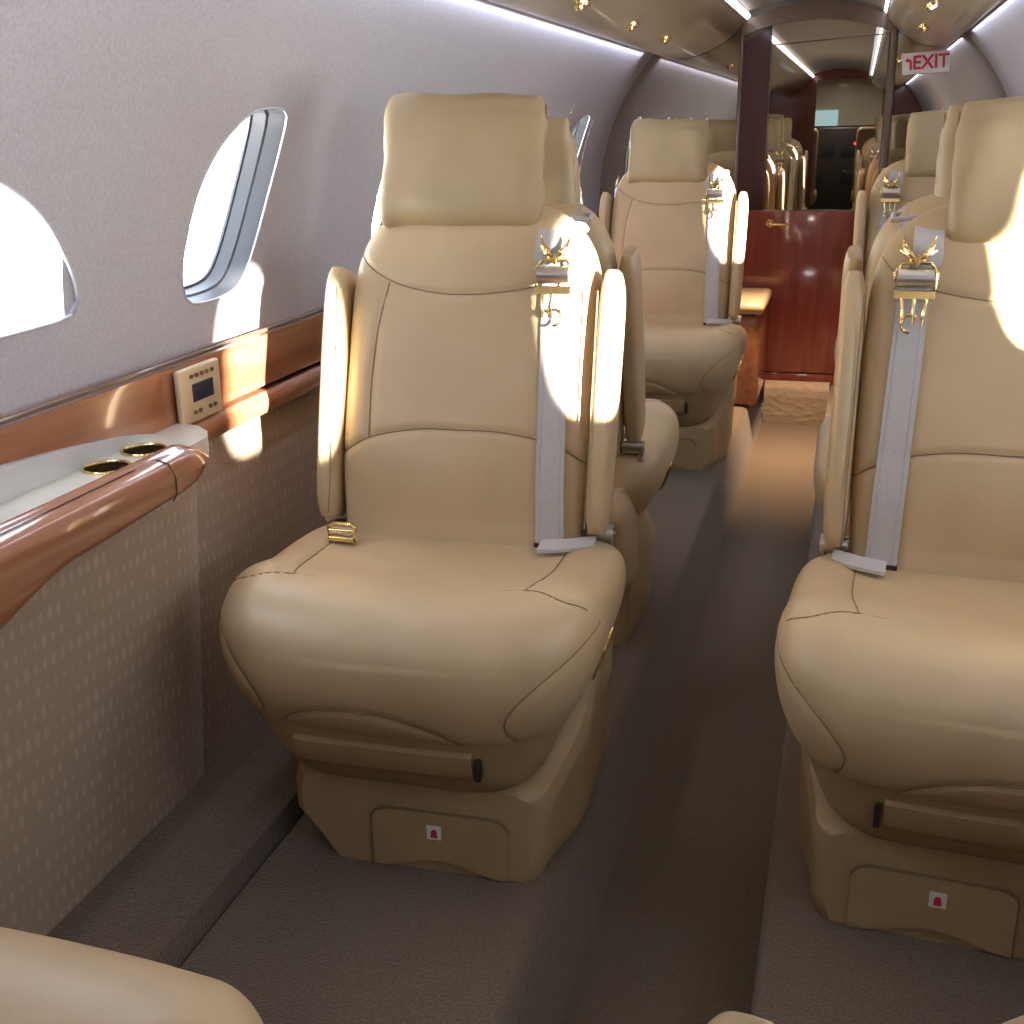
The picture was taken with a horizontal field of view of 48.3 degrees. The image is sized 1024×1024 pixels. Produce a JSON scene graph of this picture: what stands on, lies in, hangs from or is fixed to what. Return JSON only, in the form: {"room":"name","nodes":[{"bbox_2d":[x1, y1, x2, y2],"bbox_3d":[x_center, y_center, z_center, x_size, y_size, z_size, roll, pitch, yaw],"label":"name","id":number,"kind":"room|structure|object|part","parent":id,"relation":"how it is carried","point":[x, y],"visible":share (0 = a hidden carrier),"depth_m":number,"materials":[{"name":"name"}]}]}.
{"room":"aircraft cabin","nodes":[
{"label":"aircraft cabin","id":0,"kind":"room"},
{"bbox_2d":[0,0,653,750],"bbox_3d":[-0.048,-0.330,1.993,0.795,1.664,10.600,4,19,16],"label":"wall","id":1,"kind":"structure","parent":0,"point":[115,115],"depth_m":1.83,"materials":[{"name":"fabric"}]},
{"bbox_2d":[0,181,79,339],"bbox_3d":[-0.627,-0.303,1.351,0.061,0.208,0.359,4,19,16],"label":"window","id":2,"kind":"structure","parent":1,"relation":"in","point":[56,253],"depth_m":1.47,"materials":[{"name":"grey"}]},
{"bbox_2d":[182,107,287,304],"bbox_3d":[-0.473,-0.506,1.873,0.130,0.304,0.292,4,19,16],"label":"window","id":3,"kind":"structure","parent":1,"relation":"in","point":[266,127],"depth_m":1.97,"materials":[{"name":"grey"}]},
{"bbox_2d":[0,212,598,464],"bbox_3d":[-0.492,-0.184,1.805,0.054,0.142,6.220,4,19,16],"label":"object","id":4,"kind":"object","parent":1,"relation":"attached to","point":[261,370],"visible":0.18,"depth_m":1.72,"materials":[{"name":"brown wood"}]},
{"bbox_2d":[173,357,222,423],"bbox_3d":[-0.483,-0.186,1.765,0.014,0.086,0.118,4,19,16],"label":"control panel","id":5,"kind":"object","parent":4,"relation":"attached to","point":[198,395],"visible":0.94,"depth_m":1.75,"materials":[{"name":"beige plastic"}]},
{"bbox_3d":[-0.487,-0.135,1.820,0.044,0.041,6.220,4,19,16],"label":"moulding","id":6,"kind":"part","parent":4,"relation":"part of","materials":[{"name":"brown wood"}]},
{"bbox_2d":[371,178,382,237],"bbox_3d":[-0.264,-0.740,2.555,0.130,0.304,0.292,4,19,16],"label":"window","id":7,"kind":"structure","parent":1,"relation":"in","point":[380,223],"depth_m":2.45,"materials":[{"name":"grey"}]},
{"bbox_2d":[572,114,589,157],"bbox_3d":[0.188,-1.245,4.029,0.130,0.304,0.292,4,19,16],"label":"window","id":8,"kind":"structure","parent":1,"relation":"in","point":[579,131],"depth_m":4.12,"materials":[{"name":"grey"}]},
{"bbox_2d":[488,0,750,58],"bbox_3d":[-0.284,-0.701,1.051,0.363,0.192,7.188,4,19,16],"label":"panel","id":9,"kind":"object","parent":1,"relation":"attached to","point":[695,27],"visible":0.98,"depth_m":3.21,"materials":[{"name":"white plastic"}]},
{"bbox_2d":[574,0,590,11],"bbox_3d":[0.149,-1.095,2.463,0.042,0.031,0.063,6,20,20],"label":"outlet","id":10,"kind":"object","parent":9,"relation":"attached to","point":[579,5],"visible":0.89,"depth_m":2.45,"materials":[{"name":"gold metal"}]},
{"bbox_2d":[626,22,639,31],"bbox_3d":[0.316,-1.282,3.008,0.042,0.031,0.063,6,20,20],"label":"outlet","id":11,"kind":"object","parent":9,"relation":"attached to","point":[630,27],"visible":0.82,"depth_m":2.99,"materials":[{"name":"gold metal"}]},
{"bbox_2d":[660,36,671,43],"bbox_3d":[0.472,-1.456,3.517,0.042,0.031,0.063,6,20,20],"label":"outlet","id":12,"kind":"object","parent":9,"relation":"attached to","point":[664,39],"visible":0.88,"depth_m":3.50,"materials":[{"name":"gold metal"}]},
{"bbox_2d":[734,27,744,197],"bbox_3d":[0.879,-1.198,4.497,0.014,1.370,0.032,4,19,16],"label":"post","id":13,"kind":"object","parent":1,"relation":"attached to","point":[742,38],"visible":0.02,"depth_m":4.37,"materials":[{"name":"brown metal"}]},
{"bbox_2d":[47,385,1023,1023],"bbox_3d":[0.396,0.400,2.107,1.720,0.185,10.600,4,19,16],"label":"floor","id":14,"kind":"structure","parent":0,"point":[681,893],"depth_m":1.66,"materials":[{"name":"carpet"}]},
{"bbox_2d":[0,423,208,935],"bbox_3d":[-0.732,0.429,0.853,0.123,0.599,2.075,4,19,16],"label":"ledge","id":15,"kind":"object","parent":14,"relation":"on","point":[102,730],"visible":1,"depth_m":1.47,"materials":[{"name":"fabric"}]},
{"bbox_3d":[-0.787,0.161,0.794,0.009,0.051,1.905,4,19,16],"label":"pocket lid","id":16,"kind":"part","parent":15,"relation":"part of","materials":[{"name":"grey plastic"}]},
{"bbox_2d":[0,927,262,1023],"bbox_3d":[-0.477,0.307,0.620,0.536,1.042,0.629,4,19,16],"label":"seat","id":17,"kind":"object","parent":14,"relation":"on","point":[44,979],"visible":1,"depth_m":0.82,"materials":[{"name":"beige leather"}]},
{"bbox_2d":[219,92,625,882],"bbox_3d":[-0.102,-0.059,1.664,0.536,1.055,0.634,4,19,14],"label":"seat","id":18,"kind":"object","parent":14,"relation":"on","point":[433,658],"visible":1,"depth_m":1.69,"materials":[{"name":"beige leather"}]},
{"bbox_3d":[-0.281,-0.188,1.819,0.037,0.392,0.190,4,19,14],"label":"armrest","id":19,"kind":"part","parent":18,"relation":"part of","materials":[{"name":"beige leather"}]},
{"bbox_2d":[219,521,625,745],"bbox_3d":[-0.116,0.152,1.664,0.530,0.206,0.488,4,19,14],"label":"cushion","id":20,"kind":"object","parent":18,"relation":"on","point":[355,633],"depth_m":1.48,"materials":[{"name":"beige leather"}]},
{"bbox_3d":[-0.100,0.462,1.611,0.205,0.098,0.018,4,19,14],"label":"access door","id":21,"kind":"part","parent":18,"relation":"part of","materials":[{"name":"leather"}]},
{"bbox_3d":[-0.086,0.318,1.758,0.430,0.280,0.372,4,19,14],"label":"seat","id":22,"kind":"part","parent":18,"relation":"part of","materials":[{"name":"leather"}]},
{"bbox_3d":[-0.063,-0.190,1.794,0.400,0.570,0.246,4,19,14],"label":"backrest","id":23,"kind":"part","parent":18,"relation":"part of","materials":[{"name":"beige leather"}]},
{"bbox_3d":[0.140,-0.161,1.716,0.037,0.392,0.190,4,19,14],"label":"armrest","id":24,"kind":"part","parent":18,"relation":"part of","materials":[{"name":"beige leather"}]},
{"bbox_2d":[544,116,678,646],"bbox_3d":[0.062,-0.278,2.354,0.536,1.024,0.624,4,19,16],"label":"seat","id":25,"kind":"object","parent":14,"relation":"on","point":[648,429],"visible":0.29,"depth_m":2.18,"materials":[{"name":"beige leather"}]},
{"bbox_3d":[0.010,-0.316,2.165,0.400,0.570,0.246,4,19,16],"label":"backrest","id":26,"kind":"part","parent":25,"relation":"part of","materials":[{"name":"beige leather"}]},
{"bbox_3d":[0.090,0.069,2.490,0.430,0.280,0.372,4,19,16],"label":"seat","id":27,"kind":"part","parent":25,"relation":"part of","materials":[{"name":"beige leather"}]},
{"bbox_3d":[0.227,-0.304,2.136,0.037,0.392,0.190,4,19,16],"label":"armrest","id":28,"kind":"part","parent":25,"relation":"part of","materials":[{"name":"beige leather"}]},
{"bbox_2d":[614,399,678,515],"bbox_3d":[0.082,-0.123,2.473,0.530,0.206,0.488,4,19,16],"label":"cushion","id":29,"kind":"object","parent":25,"relation":"on","point":[641,482],"depth_m":2.26,"materials":[{"name":"beige leather"}]},
{"bbox_2d":[599,119,747,470],"bbox_3d":[0.466,-0.686,3.548,0.534,1.021,0.621,4,19,16],"label":"seat","id":30,"kind":"object","parent":14,"relation":"on","point":[684,217],"visible":0.69,"depth_m":3.59,"materials":[{"name":"beige leather"}]},
{"bbox_3d":[0.295,-0.834,3.708,0.037,0.392,0.190,4,19,16],"label":"armrest","id":31,"kind":"part","parent":30,"relation":"part of","materials":[{"name":"beige leather"}]},
{"bbox_3d":[0.512,-0.834,3.675,0.400,0.570,0.246,4,19,16],"label":"backrest","id":32,"kind":"part","parent":30,"relation":"part of","materials":[{"name":"beige leather"}]},
{"bbox_3d":[0.461,-0.183,3.495,0.205,0.098,0.018,4,19,16],"label":"access door","id":33,"kind":"part","parent":30,"relation":"part of","materials":[{"name":"leather"}]},
{"bbox_2d":[644,323,746,395],"bbox_3d":[0.450,-0.492,3.547,0.530,0.206,0.488,4,19,16],"label":"cushion","id":34,"kind":"object","parent":30,"relation":"on","point":[682,359],"depth_m":3.32,"materials":[{"name":"beige leather"}]},
{"bbox_3d":[0.482,-0.326,3.641,0.430,0.280,0.372,4,19,16],"label":"seat","id":35,"kind":"part","parent":30,"relation":"part of","materials":[{"name":"leather"}]},
{"bbox_3d":[0.712,-0.803,3.591,0.037,0.392,0.190,4,19,16],"label":"armrest","id":36,"kind":"part","parent":30,"relation":"part of","materials":[{"name":"beige leather"}]},
{"bbox_2d":[727,288,771,405],"bbox_3d":[0.855,-0.642,4.393,0.240,0.385,0.440,4,19,16],"label":"base cabinet","id":37,"kind":"object","parent":14,"relation":"on","point":[754,308],"visible":0.3,"depth_m":4.21,"materials":[{"name":"brown wood"}]},
{"bbox_2d":[762,380,829,424],"bbox_3d":[1.142,-0.441,4.596,0.251,0.161,0.067,4,19,16],"label":"step","id":38,"kind":"structure","parent":14,"relation":"on","point":[790,402],"depth_m":4.57,"materials":[{"name":"wood"}]},
{"bbox_2d":[708,1011,1023,1023],"bbox_3d":[0.332,0.353,0.435,0.536,1.042,0.629,7,20,22],"label":"seat","id":39,"kind":"object","parent":14,"relation":"on","point":[728,1017],"visible":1,"depth_m":0.27,"materials":[{"name":"beige leather"}]},
{"bbox_3d":[0.077,0.293,0.368,0.037,0.392,0.190,7,20,22],"label":"armrest","id":40,"kind":"part","parent":39,"relation":"part of","materials":[{"name":"beige leather"}]},
{"bbox_3d":[0.265,0.320,0.258,0.400,0.570,0.246,7,20,22],"label":"backrest","id":41,"kind":"part","parent":39,"relation":"part of","materials":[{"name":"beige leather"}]},
{"bbox_2d":[813,104,964,553],"bbox_3d":[0.850,-0.227,2.145,0.536,1.030,0.626,4,19,16],"label":"seat","id":42,"kind":"object","parent":14,"relation":"on","point":[853,261],"visible":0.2,"depth_m":1.85,"materials":[{"name":"beige leather"}]},
{"bbox_2d":[814,414,850,515],"bbox_3d":[0.873,-0.070,2.265,0.530,0.206,0.488,4,19,16],"label":"cushion","id":43,"kind":"object","parent":42,"relation":"on","point":[822,444],"depth_m":2.19,"materials":[{"name":"beige leather"}]},
{"bbox_3d":[0.601,-0.281,2.046,0.037,0.392,0.190,4,19,16],"label":"armrest","id":44,"kind":"part","parent":42,"relation":"part of","materials":[{"name":"beige leather"}]},
{"bbox_3d":[0.801,-0.262,1.958,0.400,0.570,0.246,4,19,16],"label":"backrest","id":45,"kind":"part","parent":42,"relation":"part of","materials":[{"name":"beige leather"}]},
{"bbox_2d":[834,110,947,362],"bbox_3d":[1.236,-0.643,3.361,0.536,1.030,0.626,4,19,16],"label":"seat","id":46,"kind":"object","parent":14,"relation":"on","point":[909,179],"visible":0.1,"depth_m":3.45,"materials":[{"name":"beige leather"}]},
{"bbox_2d":[834,335,837,359],"bbox_3d":[1.222,-0.445,3.360,0.530,0.206,0.488,4,19,16],"label":"cushion","id":47,"kind":"object","parent":46,"relation":"on","point":[835,347],"depth_m":3.32,"materials":[{"name":"beige leather"}]},
{"bbox_3d":[1.067,-0.787,3.521,0.037,0.392,0.190,4,19,16],"label":"armrest","id":48,"kind":"part","parent":46,"relation":"part of","materials":[{"name":"beige leather"}]},
{"bbox_3d":[1.283,-0.786,3.488,0.400,0.570,0.246,4,19,16],"label":"backrest","id":49,"kind":"part","parent":46,"relation":"part of","materials":[{"name":"beige leather"}]},
{"bbox_2d":[775,96,1023,958],"bbox_3d":[0.637,0.001,1.478,0.536,1.032,0.626,5,20,19],"label":"seat","id":50,"kind":"object","parent":14,"relation":"on","point":[899,655],"visible":1,"depth_m":1.53,"materials":[{"name":"beige leather"}]},
{"bbox_3d":[0.479,-0.145,1.647,0.037,0.392,0.190,5,20,19],"label":"armrest","id":51,"kind":"part","parent":50,"relation":"part of","materials":[{"name":"beige leather"}]},
{"bbox_2d":[775,552,1023,812],"bbox_3d":[0.620,0.200,1.478,0.530,0.206,0.488,5,20,19],"label":"cushion","id":52,"kind":"object","parent":50,"relation":"on","point":[909,683],"depth_m":1.33,"materials":[{"name":"beige leather"}]},
{"bbox_3d":[0.621,0.363,1.581,0.430,0.280,0.372,5,20,19],"label":"seat","id":53,"kind":"part","parent":50,"relation":"part of","materials":[{"name":"beige leather"}]},
{"bbox_3d":[0.534,0.501,1.456,0.205,0.098,0.018,5,20,19],"label":"access door","id":54,"kind":"part","parent":50,"relation":"part of","materials":[{"name":"beige plastic"}]},
{"bbox_3d":[0.694,-0.141,1.602,0.400,0.570,0.246,5,20,19],"label":"backrest","id":55,"kind":"part","parent":50,"relation":"part of","materials":[{"name":"beige leather"}]},
{"bbox_2d":[583,0,898,403],"bbox_3d":[1.129,-1.224,4.436,1.800,1.650,0.008,4,19,16],"label":"wall","id":56,"kind":"structure","parent":0,"point":[757,11],"depth_m":4.25,"materials":[{"name":"beige"}]},
{"bbox_2d":[600,28,740,208],"bbox_3d":[0.615,-1.243,4.570,0.535,1.420,0.020,4,19,16],"label":"mirror panel","id":57,"kind":"object","parent":56,"relation":"attached to","point":[704,86],"visible":0.38,"depth_m":4.42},
{"bbox_2d":[737,28,771,209],"bbox_3d":[0.931,-1.462,4.394,0.103,0.735,0.026,4,19,16],"label":"pillar","id":58,"kind":"structure","parent":56,"relation":"attached to","point":[756,51],"depth_m":4.37,"materials":[{"name":"brown wood"}]},
{"bbox_2d":[742,33,890,393],"bbox_3d":[1.114,-1.113,4.416,0.598,1.352,0.082,4,19,16],"label":"door","id":59,"kind":"structure","parent":56,"relation":"in","point":[827,97],"depth_m":4.38,"materials":[{"name":"brown wood"}]},
{"bbox_3d":[1.026,-1.116,4.420,0.086,0.032,0.042,4,19,16],"label":"handle","id":60,"kind":"part","parent":59,"relation":"part of","materials":[{"name":"gold metal"}]},
{"bbox_3d":[1.124,-0.821,4.528,0.598,0.728,0.026,4,19,16],"label":"wood panel","id":61,"kind":"part","parent":59,"relation":"part of","materials":[{"name":"red wood"}]},
{"bbox_2d":[763,33,890,209],"bbox_3d":[1.180,-1.462,4.309,0.428,0.624,0.022,4,19,16],"label":"mirror","id":62,"kind":"object","parent":59,"relation":"attached to","point":[827,97],"depth_m":4.30,"materials":[{"name":"clear mirror"}]},
{"bbox_2d":[742,0,895,35],"bbox_3d":[1.128,-1.816,4.200,0.550,0.118,0.030,4,19,16],"label":"trim","id":63,"kind":"structure","parent":56,"relation":"attached to","point":[820,9],"depth_m":4.18,"materials":[{"name":"brown metal"}]},
{"bbox_2d":[772,19,890,43],"bbox_3d":[1.176,-1.772,4.210,0.423,0.090,0.012,4,19,16],"label":"mirror panel","id":64,"kind":"object","parent":56,"relation":"attached to","point":[808,29],"visible":1,"depth_m":4.21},
{"bbox_2d":[888,31,1006,165],"bbox_3d":[1.646,-1.166,4.280,0.473,1.420,0.020,4,19,16],"label":"mirror panel","id":65,"kind":"object","parent":56,"relation":"attached to","point":[970,76],"visible":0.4,"depth_m":4.16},
{"bbox_2d":[902,50,949,74],"bbox_3d":[1.497,-1.625,4.130,0.165,0.082,0.012,4,19,16],"label":"exit sign","id":66,"kind":"object","parent":65,"relation":"attached to","point":[929,61],"visible":1,"depth_m":4.13,"materials":[{"name":"white plastic"}]},
{"bbox_2d":[739,0,885,10],"bbox_3d":[-0.028,-0.594,0.521,0.566,0.065,8.100,4,19,16],"label":"ceiling","id":67,"kind":"structure","parent":0,"point":[750,5],"depth_m":4.10,"materials":[{"name":"beige"}]},
{"bbox_2d":[966,0,1023,96],"bbox_3d":[0.715,-0.273,1.778,0.795,1.664,10.600,4,19,16],"label":"wall","id":68,"kind":"structure","parent":0,"point":[999,34],"depth_m":3.55,"materials":[{"name":"plastic"}]},
{"bbox_2d":[880,28,898,172],"bbox_3d":[1.403,-1.158,4.350,0.026,1.370,0.032,4,19,16],"label":"post","id":69,"kind":"object","parent":68,"relation":"attached to","point":[894,35],"visible":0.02,"depth_m":4.21,"materials":[{"name":"brown metal"}]},
{"bbox_2d":[884,0,1001,45],"bbox_3d":[0.480,-0.649,0.835,0.283,0.180,7.188,4,19,16],"label":"panel","id":70,"kind":"object","parent":68,"relation":"attached to","point":[950,19],"visible":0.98,"depth_m":3.28,"materials":[{"name":"white plastic"}]},
{"bbox_2d":[917,23,929,31],"bbox_3d":[1.239,-1.461,3.434,0.041,0.035,0.063,6,20,20],"label":"outlet","id":71,"kind":"object","parent":70,"relation":"attached to","point":[923,26],"visible":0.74,"depth_m":3.42,"materials":[{"name":"gold metal"}]},
{"bbox_2d":[924,2,936,9],"bbox_3d":[1.057,-1.278,2.870,0.041,0.027,0.063,6,20,20],"label":"light","id":72,"kind":"object","parent":70,"relation":"attached to","point":[931,5],"visible":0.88,"depth_m":2.86,"materials":[{"name":"gold metal"}]}
]}

